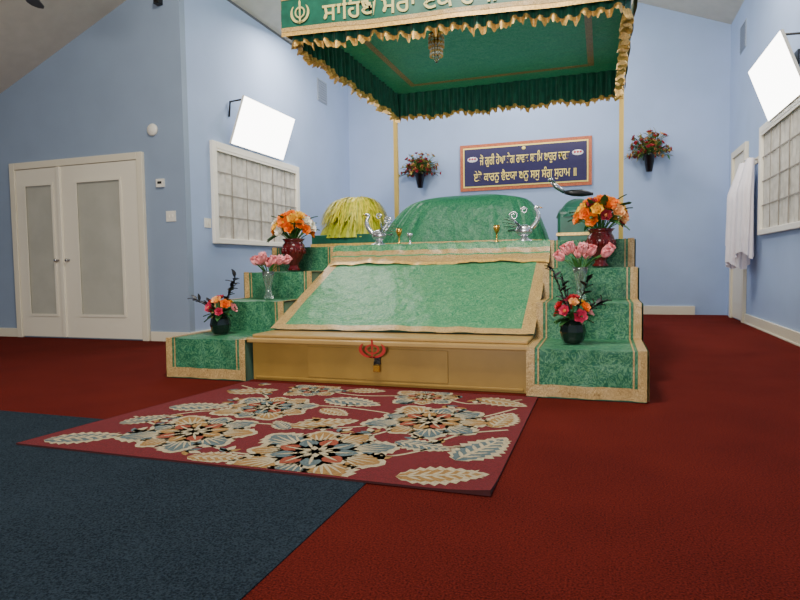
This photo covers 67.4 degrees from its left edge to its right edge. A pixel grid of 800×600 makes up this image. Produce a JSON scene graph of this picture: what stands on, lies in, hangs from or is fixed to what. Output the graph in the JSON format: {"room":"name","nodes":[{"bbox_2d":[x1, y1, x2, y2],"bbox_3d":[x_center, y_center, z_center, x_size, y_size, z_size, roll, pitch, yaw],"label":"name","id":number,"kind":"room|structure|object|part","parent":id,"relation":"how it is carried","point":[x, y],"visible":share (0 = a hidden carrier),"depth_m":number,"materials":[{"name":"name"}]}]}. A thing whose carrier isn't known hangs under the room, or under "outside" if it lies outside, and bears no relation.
{"room":"house of worship","nodes":[
{"label":"house of worship","id":0,"kind":"room"},
{"bbox_2d":[0,0,194,340],"bbox_3d":[-5.061,-1.780,8.211,5.140,4.590,0.100,0,3,19],"label":"wall","id":1,"kind":"structure","parent":0,"point":[100,93],"depth_m":7.58,"materials":[{"name":"blue paint"}]},
{"bbox_2d":[9,152,150,340],"bbox_3d":[-4.263,-0.670,7.930,2.240,2.380,0.050,0,3,19],"label":"door","id":2,"kind":"structure","parent":1,"relation":"in","point":[138,156],"depth_m":7.65,"materials":[{"name":"beige wood"}]},
{"bbox_2d":[15,167,62,336],"bbox_3d":[-4.881,-0.635,8.142,0.745,2.265,0.042,0,3,19],"label":"leaf","id":3,"kind":"object","parent":2,"relation":"attached to","point":[51,325],"visible":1,"depth_m":8.16,"materials":[{"name":"beige paint"}]},
{"bbox_2d":[26,185,58,313],"bbox_3d":[-4.848,-0.675,8.137,0.520,1.785,0.010,0,3,19],"label":"glass","id":4,"kind":"object","parent":3,"relation":"attached to","point":[38,198],"visible":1,"depth_m":8.14,"materials":[{"name":"grey glass"}]},
{"bbox_2d":[55,166,67,336],"bbox_3d":[-4.502,-0.633,8.006,0.060,2.265,0.057,0,3,19],"label":"astragal","id":5,"kind":"object","parent":3,"relation":"attached to","point":[57,169],"visible":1,"depth_m":7.98,"materials":[{"name":"beige paint"}]},
{"bbox_2d":[60,160,142,338],"bbox_3d":[-3.882,-0.631,7.801,1.245,2.265,0.042,0,3,19],"label":"leaf","id":6,"kind":"object","parent":2,"relation":"attached to","point":[128,325],"visible":1,"depth_m":7.77,"materials":[{"name":"beige paint"}]},
{"bbox_2d":[77,180,126,314],"bbox_3d":[-3.883,-0.671,7.808,0.760,1.785,0.010,0,3,19],"label":"glass","id":7,"kind":"object","parent":6,"relation":"attached to","point":[98,201],"visible":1,"depth_m":7.81,"materials":[{"name":"grey glass"}]},
{"bbox_2d":[0,328,189,340],"bbox_3d":[-5.048,0.454,8.277,5.140,0.120,0.025,0,3,19],"label":"baseboard","id":8,"kind":"structure","parent":1,"relation":"attached to","point":[9,332],"depth_m":7.61,"materials":[{"name":"beige wood"}]},
{"bbox_2d":[147,124,157,135],"bbox_3d":[-3.080,-2.113,7.447,0.150,0.150,0.040,0,3,19],"label":"smoke detector","id":9,"kind":"object","parent":1,"relation":"attached to","point":[152,129],"visible":1,"depth_m":7.43,"materials":[{"name":"beige plastic"}]},
{"bbox_2d":[153,0,162,5],"bbox_3d":[-2.939,-3.649,7.285,0.080,0.120,0.080,0,3,19],"label":"wall speaker","id":10,"kind":"object","parent":1,"relation":"attached to","point":[156,2],"visible":1,"depth_m":7.26,"materials":[{"name":"black plastic"}]},
{"bbox_2d":[156,179,164,186],"bbox_3d":[-2.979,-1.454,7.457,0.110,0.100,0.034,0,3,19],"label":"thermostat","id":11,"kind":"object","parent":1,"relation":"attached to","point":[159,182],"visible":1,"depth_m":7.44,"materials":[{"name":"beige plastic"}]},
{"bbox_2d":[166,211,175,221],"bbox_3d":[-2.843,-1.040,7.443,0.140,0.130,0.020,0,3,19],"label":"switch plate","id":12,"kind":"object","parent":1,"relation":"attached to","point":[170,215],"visible":1,"depth_m":7.44,"materials":[{"name":"beige plastic"}]},
{"bbox_2d":[0,410,365,599],"bbox_3d":[-5.353,0.910,1.242,9.070,0.004,6.820,0,3,19],"label":"carpet","id":13,"kind":"structure","parent":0,"point":[75,525],"depth_m":2.15,"materials":[{"name":"blue carpet"}]},
{"bbox_2d":[16,381,537,495],"bbox_3d":[-0.538,0.693,3.571,2.480,0.025,1.790,0,3,19],"label":"area rug","id":14,"kind":"object","parent":13,"relation":"on","point":[464,443],"visible":1,"depth_m":3.21,"materials":[{"name":"red carpet"}]},
{"bbox_2d":[229,95,293,159],"bbox_3d":[-1.982,-2.480,8.766,0.257,0.628,1.400,0,3,19],"label":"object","id":15,"kind":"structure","parent":0,"point":[242,99],"depth_m":8.12,"materials":[{"name":"white plastic"}]},
{"bbox_2d":[232,96,294,159],"bbox_3d":[-1.966,-2.474,8.761,0.230,0.610,1.388,0,3,19],"label":"screen","id":16,"kind":"object","parent":15,"relation":"in","point":[260,128],"visible":1,"depth_m":8.68,"materials":[{"name":"white"}]},
{"bbox_2d":[184,0,349,331],"bbox_3d":[-1.858,-1.898,9.818,0.100,4.548,5.000,0,3,19],"label":"wall","id":17,"kind":"structure","parent":0,"point":[230,55],"depth_m":8.50,"materials":[{"name":"blue paint"}]},
{"bbox_2d":[204,218,210,227],"bbox_3d":[-2.488,-0.998,7.775,0.020,0.120,0.130,0,3,19],"label":"switch plate","id":18,"kind":"object","parent":17,"relation":"attached to","point":[207,221],"visible":1,"depth_m":7.76,"materials":[{"name":"beige plastic"}]},
{"bbox_2d":[228,99,240,116],"bbox_3d":[-2.089,-2.584,8.583,0.256,0.364,0.904,0,3,19],"label":"wall bracket","id":19,"kind":"object","parent":17,"relation":"attached to","point":[237,99],"depth_m":8.18,"materials":[{"name":"black metal"}]},
{"bbox_2d":[209,140,300,246],"bbox_3d":[-2.073,-1.481,8.953,0.050,1.340,2.360,0,3,19],"label":"window","id":20,"kind":"structure","parent":17,"relation":"in","point":[214,145],"depth_m":8.38,"materials":[{"name":"white paint"}]},
{"bbox_2d":[217,151,295,241],"bbox_3d":[-2.083,-1.471,8.957,0.020,1.180,2.180,0,3,19],"label":"curtain","id":21,"kind":"object","parent":20,"relation":"hanging from","point":[240,185],"visible":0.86,"depth_m":8.69,"materials":[{"name":"fabric"}]},
{"bbox_3d":[-2.075,-1.471,8.955,0.008,1.180,2.180,0,3,19],"label":"muntin grid","id":22,"kind":"part","parent":20,"relation":"part of","materials":[{"name":"white wood"}]},
{"bbox_2d":[217,148,296,173],"bbox_3d":[-2.068,-2.045,8.917,0.014,0.030,2.180,0,3,19],"label":"rail","id":23,"kind":"object","parent":20,"relation":"attached to","point":[220,150],"depth_m":8.75,"materials":[{"name":"white metal"}]},
{"bbox_2d":[317,77,326,104],"bbox_3d":[-1.413,-3.795,10.926,0.020,0.400,0.400,0,3,19],"label":"air vent","id":24,"kind":"object","parent":17,"relation":"in","point":[321,85],"visible":1,"depth_m":10.90,"materials":[{"name":"blue"}]},
{"bbox_2d":[0,0,743,93],"bbox_3d":[-2.683,-3.638,4.545,11.980,3.723,15.300,0,3,19],"label":"ceiling","id":25,"kind":"structure","parent":0,"point":[29,34],"depth_m":7.61,"materials":[{"name":"paint"}]},
{"bbox_2d":[26,0,43,8],"bbox_3d":[-3.335,-3.344,5.045,1.293,1.233,1.255,0,3,19],"label":"ceiling fan","id":26,"kind":"object","parent":25,"relation":"hanging from","point":[36,3],"depth_m":5.68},
{"bbox_2d":[0,314,799,599],"bbox_3d":[-2.618,0.723,4.789,11.980,0.100,15.300,0,3,19],"label":"floor","id":27,"kind":"structure","parent":0,"point":[691,491],"depth_m":2.35,"materials":[{"name":"red carpet"}]},
{"bbox_2d":[166,238,649,402],"bbox_3d":[0.639,-0.060,6.857,3.764,1.135,5.214,0,3,19],"label":"platform","id":28,"kind":"object","parent":27,"relation":"on","point":[468,316],"visible":0.92,"depth_m":4.87,"materials":[{"name":"green fabric"}]},
{"bbox_2d":[187,269,239,333],"bbox_3d":[-1.591,0.011,5.214,0.495,0.558,0.280,2,4,40],"label":"arrangement","id":29,"kind":"object","parent":28,"relation":"on","point":[220,323],"visible":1,"depth_m":5.13,"materials":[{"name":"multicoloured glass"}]},
{"bbox_2d":[250,251,291,298],"bbox_3d":[-1.241,-0.236,5.692,0.406,0.448,0.287,1,4,33],"label":"tulip vase","id":30,"kind":"object","parent":28,"relation":"on","point":[261,259],"visible":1,"depth_m":5.67,"materials":[{"name":"clear glass"}]},
{"bbox_2d":[267,209,319,270],"bbox_3d":[-1.106,-0.637,6.280,0.482,0.659,0.514,1,4,27],"label":"flower arrangement","id":31,"kind":"object","parent":28,"relation":"on","point":[293,246],"visible":1,"depth_m":6.17,"materials":[{"name":"orange plant"}]},
{"bbox_2d":[310,196,389,246],"bbox_3d":[-0.587,-0.968,7.590,0.913,0.664,0.808,0,3,19],"label":"yellow draped harmonium","id":32,"kind":"object","parent":28,"relation":"on","point":[346,225],"visible":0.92,"depth_m":7.30,"materials":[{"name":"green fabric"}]},
{"bbox_3d":[-0.187,0.486,4.528,1.130,0.240,0.010,0,3,19],"label":"chest drop door","id":33,"kind":"part","parent":28,"relation":"part of","materials":[{"name":"brown wood"}]},
{"bbox_2d":[363,213,398,244],"bbox_3d":[-0.220,-0.758,6.415,0.380,0.351,0.202,0,3,19],"label":"ornament","id":34,"kind":"object","parent":28,"relation":"on","point":[378,235],"visible":0.96,"depth_m":6.39,"materials":[{"name":"silver metal"}]},
{"bbox_3d":[-0.043,0.290,4.859,2.230,0.060,0.870,0,3,19],"label":"chest lid","id":35,"kind":"part","parent":28,"relation":"part of","materials":[{"name":"beige wood"}]},
{"bbox_2d":[396,228,401,243],"bbox_3d":[-0.009,-0.662,6.275,0.064,0.170,0.064,0,3,19],"label":"goblet","id":36,"kind":"object","parent":28,"relation":"on","point":[398,230],"visible":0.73,"depth_m":6.26,"materials":[{"name":"gold metal"}]},
{"bbox_2d":[407,233,412,243],"bbox_3d":[0.105,-0.637,6.238,0.064,0.120,0.064,0,3,19],"label":"goblet","id":37,"kind":"object","parent":28,"relation":"on","point":[409,235],"visible":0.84,"depth_m":6.22,"materials":[{"name":"silver metal"}]},
{"bbox_2d":[281,0,637,238],"bbox_3d":[0.924,-2.817,7.011,3.311,4.377,3.413,0,3,19],"label":"fabric canopy","id":38,"kind":"object","parent":28,"relation":"on","point":[501,54],"visible":1,"depth_m":7.13,"materials":[{"name":"green fabric"}]},
{"bbox_2d":[428,30,443,62],"bbox_3d":[0.371,-2.689,6.160,0.172,0.510,0.166,0,3,19],"label":"ornament","id":39,"kind":"object","parent":38,"relation":"hanging from","point":[436,50],"visible":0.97,"depth_m":6.12,"materials":[{"name":"gold metal"}]},
{"bbox_2d":[382,194,548,243],"bbox_3d":[0.759,-0.934,7.139,1.996,0.606,1.225,0,3,19],"label":"draped scripture throne","id":40,"kind":"object","parent":28,"relation":"on","point":[465,218],"visible":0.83,"depth_m":6.65,"materials":[{"name":"green fabric"}]},
{"bbox_2d":[493,225,499,241],"bbox_3d":[0.960,-0.659,5.958,0.064,0.170,0.064,0,3,19],"label":"goblet","id":41,"kind":"object","parent":28,"relation":"on","point":[496,228],"visible":0.83,"depth_m":5.94,"materials":[{"name":"gold metal"}]},
{"bbox_2d":[503,205,541,240],"bbox_3d":[1.220,-0.752,5.928,0.380,0.351,0.202,0,3,19],"label":"ornament","id":42,"kind":"object","parent":28,"relation":"on","point":[524,230],"visible":0.94,"depth_m":5.89,"materials":[{"name":"silver metal"}]},
{"bbox_2d":[556,199,594,239],"bbox_3d":[1.939,-0.858,6.537,0.450,0.486,0.552,0,3,19],"label":"stand","id":43,"kind":"object","parent":28,"relation":"on","point":[566,230],"visible":0.53,"depth_m":6.33,"materials":[{"name":"fabric"}]},
{"bbox_2d":[556,199,584,217],"bbox_3d":[1.937,-0.998,6.529,0.450,0.206,0.552,0,3,19],"label":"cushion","id":44,"kind":"object","parent":43,"relation":"on","point":[572,205],"depth_m":6.36,"materials":[{"name":"green fabric"}]},
{"bbox_2d":[548,177,593,196],"bbox_3d":[1.852,-1.231,6.519,0.479,0.225,0.076,0,3,8],"label":"whisk","id":45,"kind":"object","parent":43,"relation":"on","point":[579,192],"visible":1,"depth_m":6.50,"materials":[{"name":"silver metal"}]},
{"bbox_3d":[1.707,-1.250,6.540,0.188,0.186,0.061,0,3,15],"label":"handle","id":46,"kind":"part","parent":45,"relation":"part of","materials":[{"name":"silver metal"}]},
{"bbox_2d":[544,265,611,343],"bbox_3d":[1.247,0.026,4.225,0.324,0.552,0.340,-3,4,-28],"label":"arrangement","id":47,"kind":"object","parent":28,"relation":"on","point":[572,327],"visible":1,"depth_m":4.20,"materials":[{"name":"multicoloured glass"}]},
{"bbox_2d":[552,241,615,299],"bbox_3d":[1.461,-0.236,4.771,0.491,0.470,0.333,0,3,19],"label":"tulip vase","id":48,"kind":"object","parent":28,"relation":"on","point":[587,250],"visible":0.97,"depth_m":4.76,"materials":[{"name":"clear glass"}]},
{"bbox_2d":[568,194,632,266],"bbox_3d":[1.760,-0.612,5.277,0.512,0.634,0.544,-1,3,3],"label":"flower arrangement","id":49,"kind":"object","parent":28,"relation":"on","point":[596,210],"visible":0.99,"depth_m":5.19,"materials":[{"name":"orange plant"}]},
{"bbox_2d":[348,1,730,314],"bbox_3d":[2.233,-2.796,11.076,7.040,6.080,0.100,0,3,19],"label":"wall","id":50,"kind":"structure","parent":0,"point":[678,75],"depth_m":10.35,"materials":[{"name":"blue paint"}]},
{"bbox_2d":[399,151,440,187],"bbox_3d":[0.356,-2.512,11.524,0.879,0.719,0.449,0,3,19],"label":"wall planter","id":51,"kind":"object","parent":50,"relation":"attached to","point":[417,168],"visible":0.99,"depth_m":11.46,"materials":[{"name":"black"}]},
{"bbox_3d":[0.392,-2.304,11.535,0.210,0.300,0.265,0,3,19],"label":"pot","id":52,"kind":"part","parent":51,"relation":"part of","materials":[{"name":"black"}]},
{"bbox_2d":[460,135,591,191],"bbox_3d":[2.270,-2.482,11.000,2.380,0.860,0.056,0,3,19],"label":"wall sign","id":53,"kind":"object","parent":50,"relation":"attached to","point":[568,160],"visible":1,"depth_m":10.98,"materials":[{"name":"blue fabric"}]},
{"bbox_2d":[624,127,672,171],"bbox_3d":[4.210,-2.551,10.191,0.794,0.730,0.414,1,4,31],"label":"wall planter","id":54,"kind":"object","parent":50,"relation":"attached to","point":[649,151],"visible":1,"depth_m":10.14,"materials":[{"name":"black"}]},
{"bbox_3d":[4.247,-2.338,10.230,0.210,0.300,0.265,0,3,19],"label":"pot","id":55,"kind":"part","parent":54,"relation":"part of","materials":[{"name":"black ceramic"}]},
{"bbox_2d":[643,306,694,314],"bbox_3d":[4.469,0.176,10.432,1.190,0.150,0.030,0,3,19],"label":"baseboard","id":56,"kind":"structure","parent":50,"relation":"attached to","point":[661,310],"depth_m":10.35,"materials":[{"name":"beige wood"}]},
{"bbox_2d":[727,0,799,331],"bbox_3d":[3.068,-1.690,2.719,0.100,4.780,15.300,0,3,19],"label":"wall","id":57,"kind":"structure","parent":0,"point":[773,273],"depth_m":7.91,"materials":[{"name":"blue paint"}]},
{"bbox_2d":[729,141,748,322],"bbox_3d":[5.138,-1.000,9.166,0.100,2.620,1.000,0,3,19],"label":"door","id":58,"kind":"structure","parent":57,"relation":"in","point":[744,147],"depth_m":8.81,"materials":[{"name":"beige"}]},
{"bbox_2d":[732,151,743,319],"bbox_3d":[5.171,-0.960,9.158,0.028,2.500,0.800,0,3,19],"label":"door leaf","id":59,"kind":"structure","parent":58,"relation":"attached to","point":[736,280],"depth_m":9.24,"materials":[{"name":"beige paint"}]},
{"bbox_2d":[725,156,758,268],"bbox_3d":[4.726,-1.185,8.345,0.356,1.514,0.784,0,3,19],"label":"garments","id":60,"kind":"object","parent":57,"relation":"hanging from","point":[739,237],"visible":1,"depth_m":8.09,"materials":[{"name":"beige fabric"}]},
{"bbox_3d":[4.829,-1.900,8.286,0.129,0.084,0.740,0,3,19],"label":"hook rail","id":61,"kind":"part","parent":60,"relation":"part of","materials":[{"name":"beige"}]},
{"bbox_2d":[739,18,746,54],"bbox_3d":[5.126,-3.934,8.971,0.020,0.400,0.400,0,3,19],"label":"air vent","id":62,"kind":"object","parent":57,"relation":"in","point":[743,30],"visible":1,"depth_m":8.92,"materials":[{"name":"blue"}]},
{"bbox_2d":[743,314,799,346],"bbox_3d":[2.809,0.667,2.189,0.035,0.140,13.860,0,3,19],"label":"baseboard","id":63,"kind":"structure","parent":57,"relation":"attached to","point":[789,335],"depth_m":7.20,"materials":[{"name":"beige wood"}]},
{"bbox_2d":[757,96,799,234],"bbox_3d":[4.324,-1.480,6.674,0.050,1.400,2.560,0,3,19],"label":"window","id":64,"kind":"structure","parent":57,"relation":"in","point":[794,225],"depth_m":7.27,"materials":[{"name":"white paint"}]},
{"bbox_3d":[4.327,-1.470,6.673,0.008,1.240,2.380,0,3,19],"label":"muntin grid","id":65,"kind":"part","parent":64,"relation":"part of","materials":[{"name":"white wood"}]},
{"bbox_2d":[761,102,799,135],"bbox_3d":[4.302,-2.074,6.645,0.014,0.030,2.380,0,3,19],"label":"rail","id":66,"kind":"object","parent":64,"relation":"attached to","point":[798,104],"depth_m":6.88,"materials":[{"name":"white metal"}]},
{"bbox_2d":[762,106,799,228],"bbox_3d":[4.335,-1.470,6.671,0.020,1.240,2.380,0,3,19],"label":"curtain","id":67,"kind":"object","parent":64,"relation":"hanging from","point":[772,183],"visible":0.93,"depth_m":6.94,"materials":[{"name":"fabric"}]},
{"bbox_2d":[785,32,799,66],"bbox_3d":[4.156,-2.560,6.473,0.256,0.364,0.904,0,3,19],"label":"wall bracket","id":68,"kind":"object","parent":57,"relation":"attached to","point":[797,54],"depth_m":6.39,"materials":[{"name":"black metal"}]},
{"bbox_2d":[759,29,799,120],"bbox_3d":[4.181,-2.456,6.684,0.257,0.628,1.400,0,3,19],"label":"television","id":69,"kind":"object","parent":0,"point":[782,31],"depth_m":6.03,"materials":[{"name":"white plastic"}]},
{"bbox_2d":[748,31,799,120],"bbox_3d":[4.166,-2.450,6.690,0.230,0.610,1.388,0,3,19],"label":"screen","id":70,"kind":"object","parent":69,"relation":"in","point":[774,76],"visible":1,"depth_m":6.59,"materials":[{"name":"white"}]}
]}

